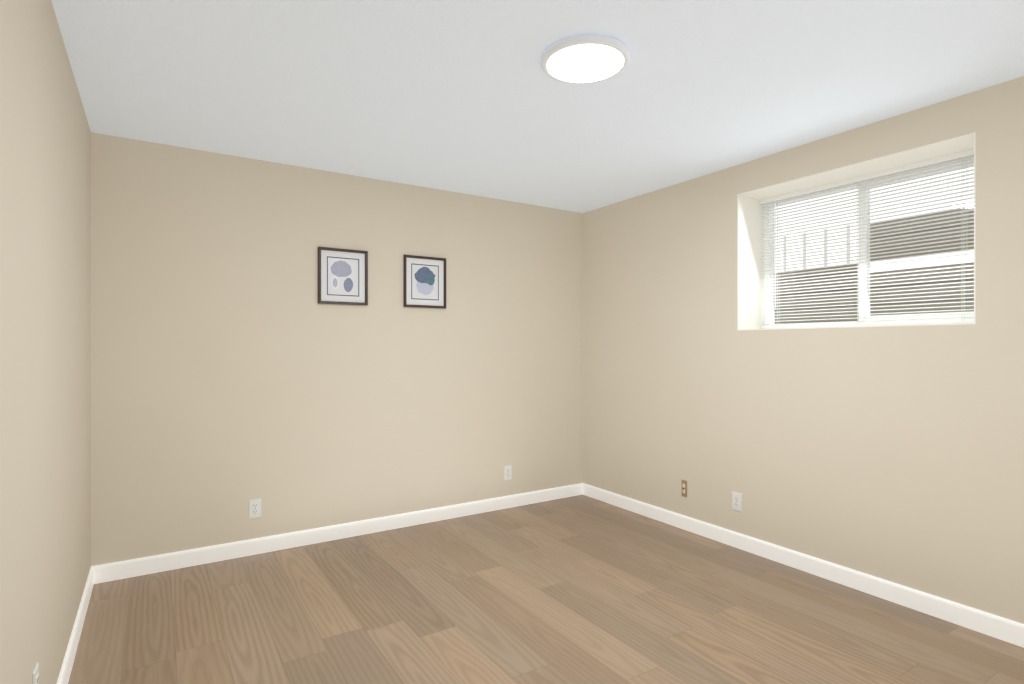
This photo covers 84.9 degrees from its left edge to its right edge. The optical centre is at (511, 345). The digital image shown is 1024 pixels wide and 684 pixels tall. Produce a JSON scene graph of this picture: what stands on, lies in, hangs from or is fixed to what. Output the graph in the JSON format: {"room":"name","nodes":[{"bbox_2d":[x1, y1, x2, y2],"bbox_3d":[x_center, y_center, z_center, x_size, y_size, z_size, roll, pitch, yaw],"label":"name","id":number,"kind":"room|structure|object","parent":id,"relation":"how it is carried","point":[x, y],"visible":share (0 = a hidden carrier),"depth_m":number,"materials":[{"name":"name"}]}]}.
{"room":"empty basement room","nodes":[
{"label":"empty basement room","id":0,"kind":"room"},
{"bbox_2d":[0,0,90,683],"bbox_3d":[-1.227,0.065,1.242,0.150,2.440,4.133,0,0,-33],"label":"wall","id":1,"kind":"structure","parent":0,"point":[45,349],"depth_m":1.73,"materials":[{"name":"paint"}]},
{"bbox_2d":[33,662,38,683],"bbox_3d":[-1.372,0.985,1.616,0.008,0.115,0.070,0,0,-33],"label":"electrical outlet","id":2,"kind":"object","parent":1,"relation":"attached to","point":[36,675],"visible":1,"depth_m":1.61,"materials":[{"name":"white plastic"}]},
{"bbox_2d":[57,567,93,683],"bbox_3d":[-1.155,1.238,1.280,0.013,0.095,4.120,0,0,-33],"label":"baseboard","id":3,"kind":"structure","parent":1,"relation":"attached to","point":[66,667],"depth_m":2.38,"materials":[{"name":"white wood"}]},
{"bbox_2d":[91,132,582,565],"bbox_3d":[-0.781,0.065,4.065,3.936,2.440,0.150,0,0,-33],"label":"wall","id":4,"kind":"structure","parent":0,"point":[236,367],"depth_m":3.61,"materials":[{"name":"paint"}]},
{"bbox_2d":[249,499,260,518],"bbox_3d":[-1.586,1.005,3.458,0.070,0.115,0.008,0,0,-33],"label":"electrical outlet","id":5,"kind":"object","parent":4,"relation":"attached to","point":[254,508],"visible":1,"depth_m":3.46,"materials":[{"name":"white plastic"}]},
{"bbox_2d":[91,483,582,583],"bbox_3d":[-0.826,1.238,3.940,3.426,0.095,0.013,0,0,-33],"label":"baseboard","id":6,"kind":"structure","parent":4,"relation":"attached to","point":[113,571],"depth_m":3.63,"materials":[{"name":"white wood"}]},
{"bbox_2d":[318,247,367,304],"bbox_3d":[-1.126,-0.463,3.743,0.328,0.370,0.021,0,0,-33],"label":"picture","id":7,"kind":"object","parent":4,"relation":"attached to","point":[343,276],"visible":1,"depth_m":3.74,"materials":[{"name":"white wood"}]},
{"bbox_2d":[403,255,445,308],"bbox_3d":[-0.628,-0.463,4.060,0.328,0.370,0.021,0,0,-33],"label":"picture","id":8,"kind":"object","parent":4,"relation":"attached to","point":[424,281],"visible":0.96,"depth_m":4.06,"materials":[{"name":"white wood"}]},
{"bbox_2d":[504,465,511,479],"bbox_3d":[-0.031,1.007,4.449,0.070,0.115,0.008,0,0,-33],"label":"electrical outlet","id":9,"kind":"object","parent":4,"relation":"attached to","point":[507,472],"visible":1,"depth_m":4.45,"materials":[{"name":"white plastic"}]},
{"bbox_2d":[51,0,1023,212],"bbox_3d":[0.369,-1.215,2.259,3.936,0.120,4.433,0,0,-33],"label":"ceiling","id":10,"kind":"structure","parent":0,"point":[470,97],"depth_m":2.44,"materials":[{"name":"white paint"}]},
{"bbox_2d":[541,34,629,83],"bbox_3d":[0.293,-1.138,2.246,0.356,0.034,0.356,0,0,-33],"label":"ceiling light","id":11,"kind":"object","parent":10,"relation":"in","point":[587,59],"visible":1,"depth_m":2.20,"materials":[{"name":"white plastic"}]},
{"bbox_2d":[68,494,1023,683],"bbox_3d":[0.369,1.345,2.259,3.936,0.120,4.433,0,0,-33],"label":"floor","id":12,"kind":"structure","parent":0,"point":[581,589],"depth_m":2.64,"materials":[{"name":"brown wood"}]},
{"bbox_2d":[583,76,1023,623],"bbox_3d":[1.877,0.065,3.219,0.360,2.440,4.133,0,0,-33],"label":"wall","id":13,"kind":"structure","parent":0,"point":[894,454],"depth_m":3.11,"materials":[{"name":"paint"}]},
{"bbox_2d":[682,480,686,496],"bbox_3d":[1.205,1.000,3.927,0.013,0.115,0.046,0,0,-33],"label":"electrical outlet","id":14,"kind":"object","parent":13,"relation":"attached to","point":[684,488],"visible":1,"depth_m":3.92,"materials":[{"name":"beige"}]},
{"bbox_2d":[732,491,741,511],"bbox_3d":[1.434,0.993,3.573,0.008,0.115,0.070,0,0,-33],"label":"electrical outlet","id":15,"kind":"object","parent":13,"relation":"attached to","point":[736,501],"visible":1,"depth_m":3.57,"materials":[{"name":"white plastic"}]},
{"bbox_2d":[583,483,1023,647],"bbox_3d":[1.724,1.238,3.114,0.013,0.095,4.120,0,0,-33],"label":"baseboard","id":16,"kind":"structure","parent":13,"relation":"attached to","point":[997,627],"depth_m":3.03,"materials":[{"name":"white wood"}]},
{"bbox_2d":[737,132,975,329],"bbox_3d":[1.910,-0.533,3.145,0.335,0.869,1.231,0,0,-33],"label":"window","id":17,"kind":"structure","parent":13,"relation":"in","point":[750,302],"depth_m":3.27,"materials":[{"name":"white plastic"}]},
{"bbox_2d":[760,149,973,327],"bbox_3d":[1.969,-0.539,3.183,0.037,0.844,1.215,0,0,-33],"label":"window blind","id":18,"kind":"object","parent":17,"relation":"attached to","point":[930,162],"visible":0.88,"depth_m":3.12,"materials":[{"name":"white plastic"}]},
{"label":"outside","id":19,"kind":"structure","parent":0,"visible":0},
{"bbox_2d":[775,167,973,323],"bbox_3d":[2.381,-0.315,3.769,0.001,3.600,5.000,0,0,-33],"label":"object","id":20,"kind":"structure","parent":19,"point":[806,319],"depth_m":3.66,"materials":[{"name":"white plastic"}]}
]}

